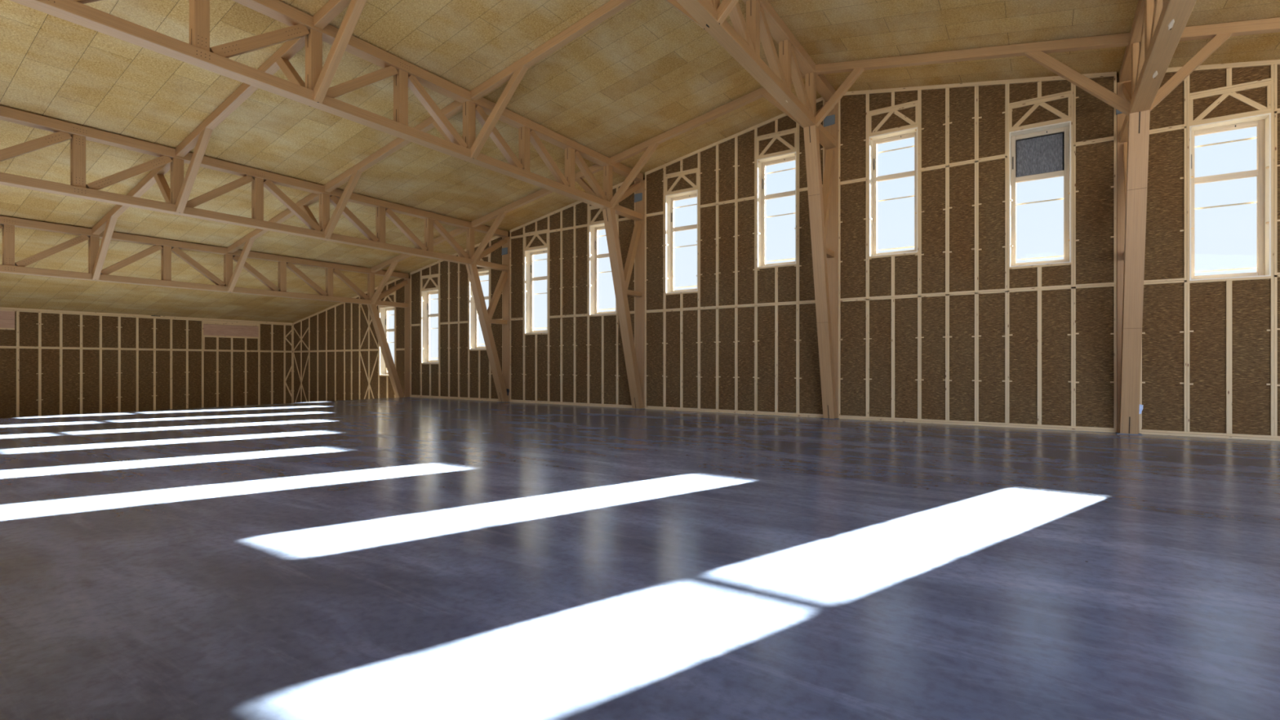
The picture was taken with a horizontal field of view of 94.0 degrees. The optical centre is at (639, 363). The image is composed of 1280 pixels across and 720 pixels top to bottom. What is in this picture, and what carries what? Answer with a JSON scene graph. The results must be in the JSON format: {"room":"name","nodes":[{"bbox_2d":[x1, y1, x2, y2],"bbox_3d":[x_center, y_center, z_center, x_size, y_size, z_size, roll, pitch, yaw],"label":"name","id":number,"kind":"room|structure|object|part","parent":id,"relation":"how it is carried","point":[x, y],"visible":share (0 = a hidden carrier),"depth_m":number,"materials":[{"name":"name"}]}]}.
{"room":"empty warehouse","nodes":[
{"label":"empty warehouse","id":0,"kind":"room"},
{"bbox_2d":[0,306,293,418],"bbox_3d":[-22.854,0.067,24.246,0.476,4.750,17.400,0,0,34],"label":"wall","id":1,"kind":"structure","parent":0,"point":[53,362],"depth_m":25.62,"materials":[{"name":"wood"}]},
{"bbox_3d":[-25.624,-1.498,19.770,0.052,0.320,6.880,0,0,34],"label":"plywood panel","id":2,"kind":"part","parent":1,"relation":"part of","materials":[{"name":"brown wood"}]},
{"bbox_3d":[-25.624,-1.820,19.770,0.052,0.315,6.880,0,0,34],"label":"plywood panel","id":3,"kind":"part","parent":1,"relation":"part of","materials":[{"name":"brown wood"}]},
{"bbox_3d":[-22.837,-2.053,23.981,0.140,0.150,16.980,0,0,34],"label":"plate","id":4,"kind":"part","parent":1,"relation":"part of","materials":[{"name":"brown wood"}]},
{"bbox_3d":[-22.845,-0.618,23.987,0.120,0.084,16.980,0,0,34],"label":"rail","id":5,"kind":"part","parent":1,"relation":"part of","materials":[{"name":"brown wood"}]},
{"bbox_3d":[-19.624,-1.577,28.696,0.052,0.520,2.350,0,0,34],"label":"plywood panel","id":6,"kind":"part","parent":1,"relation":"part of","materials":[{"name":"brown wood"}]},
{"bbox_2d":[0,396,1279,719],"bbox_3d":[4.310,1.597,5.688,45.630,0.350,18.100,0,0,34],"label":"floor","id":7,"kind":"structure","parent":0,"point":[406,557],"depth_m":4.17,"materials":[{"name":"wood"}]},
{"bbox_2d":[465,236,510,402],"bbox_3d":[-5.387,-1.639,21.620,0.400,6.124,2.092,0,0,34],"label":"column","id":8,"kind":"structure","parent":7,"relation":"on","point":[501,380],"depth_m":21.78,"materials":[{"name":"brown wood"}]},
{"bbox_2d":[0,105,508,271],"bbox_3d":[-9.472,-4.311,15.062,2.998,1.714,16.885,0,0,34],"label":"truss","id":9,"kind":"object","parent":8,"relation":"on","point":[176,197],"visible":1,"depth_m":14.46,"materials":[{"name":"brown wood"}]},
{"bbox_3d":[-11.621,-4.168,12.343,0.202,1.067,0.202,0,0,34],"label":"post","id":10,"kind":"part","parent":9,"relation":"part of","materials":[{"name":"brown wood"}]},
{"bbox_2d":[92,162,170,235],"bbox_3d":[-13.160,-4.277,15.432,5.772,1.199,0.150,0,0,34],"label":"rafter","id":11,"kind":"object","parent":9,"relation":"attached to","point":[148,180],"visible":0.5,"depth_m":15.10,"materials":[{"name":"brown wood"}]},
{"bbox_3d":[-10.671,-4.168,13.758,0.200,1.067,0.202,0,0,34],"label":"post","id":12,"kind":"part","parent":9,"relation":"part of","materials":[{"name":"brown wood"}]},
{"bbox_3d":[-9.720,-4.168,15.172,0.200,1.067,0.202,0,0,34],"label":"post","id":13,"kind":"part","parent":9,"relation":"part of","materials":[{"name":"brown wood"}]},
{"bbox_2d":[226,192,319,253],"bbox_3d":[-11.259,-4.277,18.260,5.772,1.199,0.150,0,0,34],"label":"rafter","id":14,"kind":"object","parent":9,"relation":"attached to","point":[311,198],"visible":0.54,"depth_m":17.99,"materials":[{"name":"brown wood"}]},
{"bbox_3d":[-8.770,-4.168,16.586,0.200,1.067,0.202,0,0,34],"label":"post","id":15,"kind":"part","parent":9,"relation":"part of","materials":[{"name":"brown wood"}]},
{"bbox_3d":[-7.819,-4.168,18.000,0.200,1.067,0.202,0,0,34],"label":"post","id":16,"kind":"part","parent":9,"relation":"part of","materials":[{"name":"brown wood"}]},
{"bbox_2d":[370,226,466,272],"bbox_3d":[-8.408,-4.277,22.503,5.772,1.199,0.150,0,0,34],"label":"rafter","id":17,"kind":"object","parent":9,"relation":"attached to","point":[459,230],"visible":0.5,"depth_m":22.87,"materials":[{"name":"brown wood"}]},
{"bbox_3d":[-6.869,-4.168,19.415,0.200,1.067,0.202,0,0,34],"label":"post","id":18,"kind":"part","parent":9,"relation":"part of","materials":[{"name":"brown wood"}]},
{"bbox_3d":[-5.918,-4.168,20.829,0.200,1.067,0.202,0,0,34],"label":"post","id":19,"kind":"part","parent":9,"relation":"part of","materials":[{"name":"brown wood"}]},
{"bbox_3d":[-4.898,-1.639,22.347,0.352,6.124,0.340,0,0,34],"label":"post","id":20,"kind":"part","parent":8,"relation":"part of","materials":[{"name":"brown wood"}]},
{"bbox_2d":[602,180,644,409],"bbox_3d":[-0.407,-2.174,18.273,0.400,7.192,2.092,0,0,34],"label":"column","id":21,"kind":"structure","parent":7,"relation":"on","point":[634,356],"depth_m":18.46,"materials":[{"name":"brown wood"}]},
{"bbox_2d":[8,0,659,221],"bbox_3d":[-4.492,-5.378,11.715,2.999,1.714,16.885,0,0,34],"label":"truss","id":22,"kind":"object","parent":21,"relation":"on","point":[316,92],"visible":1,"depth_m":11.19,"materials":[{"name":"brown wood"}]},
{"bbox_3d":[-6.641,-5.236,8.996,0.202,1.067,0.202,0,0,34],"label":"post","id":23,"kind":"part","parent":22,"relation":"part of","materials":[{"name":"brown wood"}]},
{"bbox_2d":[175,36,305,157],"bbox_3d":[-8.180,-5.346,12.085,5.772,1.199,0.150,0,0,34],"label":"rafter","id":24,"kind":"object","parent":22,"relation":"attached to","point":[289,49],"visible":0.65,"depth_m":12.01,"materials":[{"name":"brown wood"}]},
{"bbox_3d":[-5.691,-5.236,10.411,0.200,1.067,0.202,0,0,34],"label":"post","id":25,"kind":"part","parent":22,"relation":"part of","materials":[{"name":"brown wood"}]},
{"bbox_2d":[313,0,351,29],"bbox_3d":[-3.201,-6.413,8.738,5.772,1.199,0.150,0,0,34],"label":"rafter","id":26,"kind":"object","parent":22,"relation":"attached to","point":[331,9],"visible":1,"depth_m":10.07,"materials":[{"name":"brown wood"}]},
{"bbox_2d":[324,100,462,192],"bbox_3d":[-6.279,-5.346,14.913,5.772,1.199,0.150,0,0,34],"label":"rafter","id":27,"kind":"object","parent":22,"relation":"attached to","point":[455,107],"visible":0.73,"depth_m":14.92,"materials":[{"name":"brown wood"}]},
{"bbox_3d":[-4.741,-5.236,11.825,0.200,1.067,0.202,0,0,34],"label":"post","id":28,"kind":"part","parent":22,"relation":"part of","materials":[{"name":"brown wood"}]},
{"bbox_3d":[-3.790,-5.236,13.239,0.200,1.067,0.202,0,0,34],"label":"post","id":29,"kind":"part","parent":22,"relation":"part of","materials":[{"name":"brown wood"}]},
{"bbox_3d":[-2.840,-5.236,14.653,0.200,1.067,0.202,0,0,34],"label":"post","id":30,"kind":"part","parent":22,"relation":"part of","materials":[{"name":"brown wood"}]},
{"bbox_2d":[471,164,603,227],"bbox_3d":[-3.428,-5.346,19.156,5.772,1.199,0.150,0,0,34],"label":"rafter","id":31,"kind":"object","parent":22,"relation":"attached to","point":[595,168],"visible":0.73,"depth_m":19.37,"materials":[{"name":"brown wood"}]},
{"bbox_2d":[470,0,636,101],"bbox_3d":[-1.300,-6.413,11.566,5.772,1.199,0.150,0,0,34],"label":"rafter","id":32,"kind":"object","parent":22,"relation":"attached to","point":[611,7],"visible":1,"depth_m":11.78,"materials":[{"name":"brown wood"}]},
{"bbox_3d":[-1.889,-5.236,16.068,0.200,1.067,0.202,0,0,34],"label":"post","id":33,"kind":"part","parent":22,"relation":"part of","materials":[{"name":"brown wood"}]},
{"bbox_3d":[-0.939,-5.236,17.482,0.200,1.067,0.202,0,0,34],"label":"post","id":34,"kind":"part","parent":22,"relation":"part of","materials":[{"name":"brown wood"}]},
{"bbox_2d":[609,71,804,164],"bbox_3d":[1.552,-6.413,15.809,5.772,1.199,0.150,0,0,34],"label":"rafter","id":35,"kind":"object","parent":22,"relation":"attached to","point":[756,95],"visible":0.73,"depth_m":15.83,"materials":[{"name":"brown wood"}]},
{"bbox_3d":[0.082,-2.174,19.000,0.352,7.192,0.340,0,0,34],"label":"post","id":36,"kind":"part","parent":21,"relation":"part of","materials":[{"name":"brown wood"}]},
{"bbox_2d":[803,101,839,419],"bbox_3d":[4.573,-2.708,14.926,0.400,8.260,2.092,0,0,34],"label":"column","id":37,"kind":"structure","parent":7,"relation":"on","point":[823,201],"depth_m":15.08,"materials":[{"name":"brown wood"}]},
{"bbox_2d":[666,0,864,149],"bbox_3d":[0.266,-6.311,8.518,2.465,1.454,16.885,0,0,34],"label":"truss","id":38,"kind":"object","parent":37,"relation":"on","point":[742,42],"visible":1,"depth_m":12.05,"materials":[{"name":"brown wood"}]},
{"bbox_3d":[1.190,-6.303,9.892,0.200,1.068,0.202,0,0,34],"label":"post","id":39,"kind":"part","parent":38,"relation":"part of","materials":[{"name":"brown wood"}]},
{"bbox_3d":[2.140,-6.303,11.306,0.200,1.068,0.202,0,0,34],"label":"post","id":40,"kind":"part","parent":38,"relation":"part of","materials":[{"name":"brown wood"}]},
{"bbox_3d":[3.091,-6.303,12.721,0.200,1.068,0.202,0,0,34],"label":"post","id":41,"kind":"part","parent":38,"relation":"part of","materials":[{"name":"brown wood"}]},
{"bbox_3d":[4.041,-6.303,14.135,0.200,1.068,0.202,0,0,34],"label":"post","id":42,"kind":"part","parent":38,"relation":"part of","materials":[{"name":"brown wood"}]},
{"bbox_3d":[5.061,-2.708,15.653,0.352,8.260,0.340,0,0,34],"label":"post","id":43,"kind":"part","parent":37,"relation":"part of","materials":[{"name":"brown wood"}]},
{"bbox_2d":[1115,80,1150,435],"bbox_3d":[9.553,-2.174,11.579,0.400,7.192,2.092,0,0,34],"label":"column","id":44,"kind":"structure","parent":7,"relation":"on","point":[1132,155],"depth_m":11.54,"materials":[{"name":"brown wood"}]},
{"bbox_3d":[10.041,-2.174,12.306,0.352,7.192,0.340,0,0,34],"label":"post","id":45,"kind":"part","parent":44,"relation":"part of","materials":[{"name":"brown wood"}]},
{"bbox_2d":[1024,0,1232,142],"bbox_3d":[5.023,-5.376,5.320,2.999,1.719,16.885,0,0,34],"label":"truss","id":46,"kind":"object","parent":44,"relation":"on","point":[1157,27],"visible":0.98,"depth_m":10.18,"materials":[{"name":"brown wood"}]},
{"bbox_2d":[814,32,1129,75],"bbox_3d":[6.532,-6.413,12.462,5.772,1.199,0.150,0,0,34],"label":"beam","id":47,"kind":"structure","parent":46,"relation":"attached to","point":[1117,40],"depth_m":12.12,"materials":[{"name":"brown wood"}]},
{"bbox_3d":[9.021,-5.236,10.788,0.200,1.067,0.202,0,0,34],"label":"post","id":48,"kind":"part","parent":46,"relation":"part of","materials":[{"name":"brown wood"}]},
{"bbox_3d":[8.071,-5.236,9.374,0.200,1.067,0.202,0,0,34],"label":"post","id":49,"kind":"part","parent":46,"relation":"part of","materials":[{"name":"brown wood"}]},
{"bbox_2d":[1178,17,1279,41],"bbox_3d":[11.511,-5.346,9.116,5.772,1.199,0.150,0,0,34],"label":"rafter","id":50,"kind":"object","parent":46,"relation":"attached to","point":[1270,24],"visible":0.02,"depth_m":10.05,"materials":[{"name":"brown wood"}]},
{"bbox_3d":[9.878,1.417,12.063,0.400,0.012,0.265,0,0,34],"label":"foot plate","id":51,"kind":"part","parent":44,"relation":"part of","materials":[{"name":"grey metal"}]},
{"bbox_2d":[1138,404,1143,413],"bbox_3d":[10.095,0.922,12.057,0.112,0.193,0.025,0,0,34],"label":"scrap","id":52,"kind":"object","parent":44,"relation":"attached to","point":[1140,406],"visible":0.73,"depth_m":12.05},
{"bbox_2d":[0,0,1279,323],"bbox_3d":[0.270,-4.679,8.524,56.600,5.337,18.100,0,0,34],"label":"ceiling","id":53,"kind":"structure","parent":0,"point":[647,70],"depth_m":13.11,"materials":[{"name":"brown wood"}]},
{"bbox_2d":[292,59,1279,440],"bbox_3d":[5.057,-2.353,15.691,56.350,9.590,0.362,0,0,34],"label":"wall","id":54,"kind":"structure","parent":0,"point":[946,331],"depth_m":14.33,"materials":[{"name":"brown wood"}]},
{"bbox_3d":[-14.840,-0.618,28.932,7.550,0.084,0.120,0,0,34],"label":"rail","id":55,"kind":"part","parent":54,"relation":"part of","materials":[{"name":"brown wood"}]},
{"bbox_3d":[-14.044,-2.922,28.395,9.570,1.798,0.124,0,0,34],"label":"plate","id":56,"kind":"part","parent":54,"relation":"part of","materials":[{"name":"brown wood"}]},
{"bbox_2d":[379,306,394,375],"bbox_3d":[-11.085,-0.994,26.587,1.220,3.020,0.412,0,0,34],"label":"window","id":57,"kind":"structure","parent":54,"relation":"in","point":[384,315],"depth_m":26.86,"materials":[{"name":"beige wood"}]},
{"bbox_3d":[-11.031,-0.994,26.667,1.076,2.976,0.070,0,0,34],"label":"frame","id":58,"kind":"part","parent":57,"relation":"part of","materials":[{"name":"beige wood"}]},
{"bbox_2d":[421,289,438,363],"bbox_3d":[-8.595,-1.528,24.913,1.220,3.020,0.412,0,0,34],"label":"window","id":59,"kind":"structure","parent":54,"relation":"in","point":[425,295],"depth_m":25.17,"materials":[{"name":"beige wood"}]},
{"bbox_3d":[-8.541,-1.528,24.994,1.076,2.976,0.070,0,0,34],"label":"frame","id":60,"kind":"part","parent":59,"relation":"part of","materials":[{"name":"beige wood"}]},
{"bbox_3d":[-7.433,-1.637,23.954,1.800,0.084,0.120,0,0,34],"label":"rail","id":61,"kind":"part","parent":54,"relation":"part of","materials":[{"name":"brown wood"}]},
{"bbox_3d":[-7.436,1.377,23.949,5.640,0.090,0.132,0,0,34],"label":"plate","id":62,"kind":"part","parent":54,"relation":"part of","materials":[{"name":"brown wood"}]},
{"bbox_3d":[-7.434,-4.340,23.952,5.640,1.099,0.124,0,0,34],"label":"plate","id":63,"kind":"part","parent":54,"relation":"part of","materials":[{"name":"brown wood"}]},
{"bbox_2d":[469,270,488,349],"bbox_3d":[-6.105,-2.062,23.240,1.220,3.020,0.412,0,0,34],"label":"window","id":64,"kind":"structure","parent":54,"relation":"in","point":[473,344],"depth_m":23.47,"materials":[{"name":"beige wood"}]},
{"bbox_3d":[-6.051,-2.062,23.320,1.076,2.976,0.070,0,0,34],"label":"frame","id":65,"kind":"part","parent":64,"relation":"part of","materials":[{"name":"beige wood"}]},
{"bbox_3d":[-4.486,-1.637,21.974,0.700,0.084,0.120,0,0,34],"label":"rail","id":66,"kind":"part","parent":54,"relation":"part of","materials":[{"name":"brown wood"}]},
{"bbox_3d":[-4.486,-4.657,21.974,0.700,0.084,0.120,0,0,34],"label":"rail","id":67,"kind":"part","parent":54,"relation":"part of","materials":[{"name":"brown wood"}]},
{"bbox_2d":[524,247,547,333],"bbox_3d":[-3.615,-2.595,21.567,1.220,3.020,0.412,0,0,34],"label":"window","id":68,"kind":"structure","parent":54,"relation":"in","point":[529,278],"depth_m":21.81,"materials":[{"name":"beige wood"}]},
{"bbox_3d":[-3.561,-2.595,21.647,1.076,2.976,0.070,0,0,34],"label":"frame","id":69,"kind":"part","parent":68,"relation":"part of","materials":[{"name":"beige wood"}]},
{"bbox_3d":[-3.656,-1.063,21.506,1.120,0.045,0.270,0,0,34],"label":"sill plate","id":70,"kind":"part","parent":54,"relation":"part of","materials":[{"name":"brown wood"}]},
{"bbox_3d":[-3.698,-4.730,21.444,1.120,0.041,0.120,0,0,34],"label":"plate","id":71,"kind":"part","parent":54,"relation":"part of","materials":[{"name":"brown wood"}]},
{"bbox_3d":[-2.454,-5.408,20.605,5.640,1.099,0.124,0,0,34],"label":"plate","id":72,"kind":"part","parent":54,"relation":"part of","materials":[{"name":"brown wood"}]},
{"bbox_3d":[-2.453,-1.637,20.607,1.800,0.084,0.120,0,0,34],"label":"rail","id":73,"kind":"part","parent":54,"relation":"part of","materials":[{"name":"brown wood"}]},
{"bbox_3d":[-2.453,-4.657,20.607,1.800,0.084,0.120,0,0,34],"label":"rail","id":74,"kind":"part","parent":54,"relation":"part of","materials":[{"name":"brown wood"}]},
{"bbox_3d":[-2.456,1.377,20.602,5.640,0.090,0.132,0,0,34],"label":"plate","id":75,"kind":"part","parent":54,"relation":"part of","materials":[{"name":"brown wood"}]},
{"bbox_2d":[589,222,616,315],"bbox_3d":[-1.125,-3.130,19.893,1.220,3.020,0.412,0,0,34],"label":"window","id":76,"kind":"structure","parent":54,"relation":"in","point":[593,228],"depth_m":20.15,"materials":[{"name":"beige wood"}]},
{"bbox_3d":[-1.166,-1.597,19.832,1.120,0.045,0.270,0,0,34],"label":"sill plate","id":77,"kind":"part","parent":54,"relation":"part of","materials":[{"name":"brown wood"}]},
{"bbox_3d":[-0.419,-4.657,19.240,0.700,0.084,0.120,0,0,34],"label":"rail","id":78,"kind":"part","parent":54,"relation":"part of","materials":[{"name":"brown wood"}]},
{"bbox_3d":[0.494,-4.657,18.627,0.700,0.084,0.120,0,0,34],"label":"rail","id":79,"kind":"part","parent":54,"relation":"part of","materials":[{"name":"brown wood"}]},
{"bbox_2d":[665,189,697,293],"bbox_3d":[1.365,-3.663,18.220,1.220,3.020,0.412,0,0,34],"label":"window","id":80,"kind":"structure","parent":54,"relation":"in","point":[670,229],"depth_m":18.45,"materials":[{"name":"beige wood"}]},
{"bbox_3d":[1.324,-2.131,18.159,1.120,0.045,0.270,0,0,34],"label":"sill plate","id":81,"kind":"part","parent":54,"relation":"part of","materials":[{"name":"brown wood"}]},
{"bbox_3d":[1.282,-5.798,18.097,1.120,0.041,0.120,0,0,34],"label":"plate","id":82,"kind":"part","parent":54,"relation":"part of","materials":[{"name":"brown wood"}]},
{"bbox_3d":[2.527,-4.657,17.260,1.800,0.084,0.120,0,0,34],"label":"rail","id":83,"kind":"part","parent":54,"relation":"part of","materials":[{"name":"brown wood"}]},
{"bbox_3d":[2.527,-1.637,17.260,5.600,0.084,0.120,0,0,34],"label":"rail","id":84,"kind":"part","parent":54,"relation":"part of","materials":[{"name":"brown wood"}]},
{"bbox_3d":[2.524,1.377,17.255,5.640,0.090,0.132,0,0,34],"label":"plate","id":85,"kind":"part","parent":54,"relation":"part of","materials":[{"name":"brown wood"}]},
{"bbox_3d":[2.526,-6.476,17.258,5.640,1.099,0.124,0,0,34],"label":"plate","id":86,"kind":"part","parent":54,"relation":"part of","materials":[{"name":"brown wood"}]},
{"bbox_2d":[756,151,795,267],"bbox_3d":[3.854,-4.197,16.546,1.220,3.020,0.412,0,0,34],"label":"window","id":87,"kind":"structure","parent":54,"relation":"in","point":[762,197],"depth_m":16.73,"materials":[{"name":"beige wood"}]},
{"bbox_3d":[3.814,-2.665,16.486,1.120,0.045,0.270,0,0,34],"label":"sill plate","id":88,"kind":"part","parent":54,"relation":"part of","materials":[{"name":"brown wood"}]},
{"bbox_3d":[3.772,-6.332,16.423,1.120,0.041,0.120,0,0,34],"label":"plate","id":89,"kind":"part","parent":54,"relation":"part of","materials":[{"name":"brown wood"}]},
{"bbox_3d":[4.560,-4.657,15.893,0.700,0.084,0.120,0,0,34],"label":"rail","id":90,"kind":"part","parent":54,"relation":"part of","materials":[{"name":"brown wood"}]},
{"bbox_3d":[5.473,-4.657,15.280,0.700,0.084,0.120,0,0,34],"label":"rail","id":91,"kind":"part","parent":54,"relation":"part of","materials":[{"name":"brown wood"}]},
{"bbox_2d":[869,127,917,256],"bbox_3d":[6.344,-4.197,14.873,1.220,3.020,0.412,0,0,34],"label":"window","id":92,"kind":"structure","parent":54,"relation":"in","point":[911,132],"depth_m":15.01,"materials":[{"name":"beige wood"}]},
{"bbox_3d":[6.304,-2.665,14.812,1.120,0.045,0.270,0,0,34],"label":"sill plate","id":93,"kind":"part","parent":54,"relation":"part of","materials":[{"name":"brown wood"}]},
{"bbox_3d":[6.262,-6.332,14.750,1.120,0.041,0.120,0,0,34],"label":"plate","id":94,"kind":"part","parent":54,"relation":"part of","materials":[{"name":"brown wood"}]},
{"bbox_3d":[7.507,-4.657,13.913,1.800,0.084,0.120,0,0,34],"label":"rail","id":95,"kind":"part","parent":54,"relation":"part of","materials":[{"name":"brown wood"}]},
{"bbox_3d":[7.507,-1.637,13.913,5.600,0.084,0.120,0,0,34],"label":"rail","id":96,"kind":"part","parent":54,"relation":"part of","materials":[{"name":"brown wood"}]},
{"bbox_3d":[7.503,1.377,13.908,5.640,0.090,0.132,0,0,34],"label":"plate","id":97,"kind":"part","parent":54,"relation":"part of","materials":[{"name":"brown wood"}]},
{"bbox_3d":[7.506,-6.476,13.912,5.640,1.099,0.124,0,0,34],"label":"plate","id":98,"kind":"part","parent":54,"relation":"part of","materials":[{"name":"brown wood"}]},
{"bbox_2d":[1008,120,1071,266],"bbox_3d":[8.834,-3.663,13.199,1.220,3.020,0.412,0,0,34],"label":"window","id":99,"kind":"structure","parent":54,"relation":"in","point":[1043,152],"depth_m":13.25,"materials":[{"name":"beige wood"}]},
{"bbox_3d":[8.794,-2.131,13.139,1.120,0.045,0.270,0,0,34],"label":"sill plate","id":100,"kind":"part","parent":54,"relation":"part of","materials":[{"name":"brown wood"}]},
{"bbox_3d":[8.752,-5.798,13.076,1.120,0.041,0.120,0,0,34],"label":"plate","id":101,"kind":"part","parent":54,"relation":"part of","materials":[{"name":"brown wood"}]},
{"bbox_3d":[9.540,-4.657,12.547,0.700,0.084,0.120,0,0,34],"label":"rail","id":102,"kind":"part","parent":54,"relation":"part of","materials":[{"name":"brown wood"}]},
{"bbox_3d":[10.453,-1.637,11.933,0.700,0.084,0.120,0,0,34],"label":"rail","id":103,"kind":"part","parent":54,"relation":"part of","materials":[{"name":"brown wood"}]},
{"bbox_3d":[10.453,-4.657,11.933,0.700,0.084,0.120,0,0,34],"label":"rail","id":104,"kind":"part","parent":54,"relation":"part of","materials":[{"name":"brown wood"}]},
{"bbox_3d":[12.483,1.377,10.561,5.640,0.090,0.132,0,0,34],"label":"plate","id":105,"kind":"part","parent":54,"relation":"part of","materials":[{"name":"brown wood"}]},
{"bbox_3d":[12.486,-5.408,10.565,5.640,1.099,0.124,0,0,34],"label":"plate","id":106,"kind":"part","parent":54,"relation":"part of","materials":[{"name":"brown wood"}]},
{"bbox_2d":[1189,112,1271,280],"bbox_3d":[11.324,-3.130,11.526,1.220,3.020,0.412,0,0,34],"label":"window","id":107,"kind":"structure","parent":54,"relation":"in","point":[1262,122],"depth_m":11.37,"materials":[{"name":"beige wood"}]},
{"bbox_3d":[11.284,-1.597,11.465,1.120,0.045,0.270,0,0,34],"label":"sill plate","id":108,"kind":"part","parent":54,"relation":"part of","materials":[{"name":"brown wood"}]},
{"bbox_3d":[11.242,-5.264,11.403,1.120,0.041,0.120,0,0,34],"label":"plate","id":109,"kind":"part","parent":54,"relation":"part of","materials":[{"name":"brown wood"}]},
{"bbox_3d":[-18.921,2.593,21.301,10.390,0.300,18.100,0,0,34],"label":"floor","id":110,"kind":"structure","parent":0,"visible":0},
{"bbox_2d":[366,278,410,397],"bbox_3d":[-10.367,-0.596,24.967,0.400,6.076,2.092,0,0,34],"label":"column","id":111,"kind":"structure","parent":110,"relation":"on","point":[374,313],"depth_m":25.05,"materials":[{"name":"brown wood"}]},
{"bbox_2d":[0,215,408,307],"bbox_3d":[-13.999,-3.243,18.105,1.906,1.713,16.885,0,0,34],"label":"truss","id":112,"kind":"object","parent":111,"relation":"on","point":[97,253],"visible":1,"depth_m":18.73,"materials":[{"name":"brown wood"}]},
{"bbox_3d":[-16.601,-3.100,15.690,0.202,1.066,0.202,0,0,34],"label":"post","id":113,"kind":"part","parent":112,"relation":"part of","materials":[{"name":"brown wood"}]},
{"bbox_3d":[-15.651,-3.100,17.104,0.200,1.066,0.202,0,0,34],"label":"post","id":114,"kind":"part","parent":112,"relation":"part of","materials":[{"name":"brown wood"}]},
{"bbox_3d":[-14.700,-3.100,18.519,0.200,1.066,0.202,0,0,34],"label":"post","id":115,"kind":"part","parent":112,"relation":"part of","materials":[{"name":"brown wood"}]},
{"bbox_3d":[-13.750,-3.100,19.933,0.200,1.066,0.202,0,0,34],"label":"post","id":116,"kind":"part","parent":112,"relation":"part of","materials":[{"name":"brown wood"}]},
{"bbox_3d":[-12.799,-3.100,21.347,0.200,1.066,0.202,0,0,34],"label":"post","id":117,"kind":"part","parent":112,"relation":"part of","materials":[{"name":"brown wood"}]},
{"bbox_3d":[-11.849,-3.100,22.761,0.200,1.066,0.202,0,0,34],"label":"post","id":118,"kind":"part","parent":112,"relation":"part of","materials":[{"name":"brown wood"}]},
{"bbox_3d":[-10.898,-3.100,24.176,0.200,1.066,0.202,0,0,34],"label":"post","id":119,"kind":"part","parent":112,"relation":"part of","materials":[{"name":"brown wood"}]},
{"bbox_3d":[-9.878,-0.596,25.694,0.352,6.076,0.340,0,0,34],"label":"post","id":120,"kind":"part","parent":111,"relation":"part of","materials":[{"name":"brown wood"}]}
]}

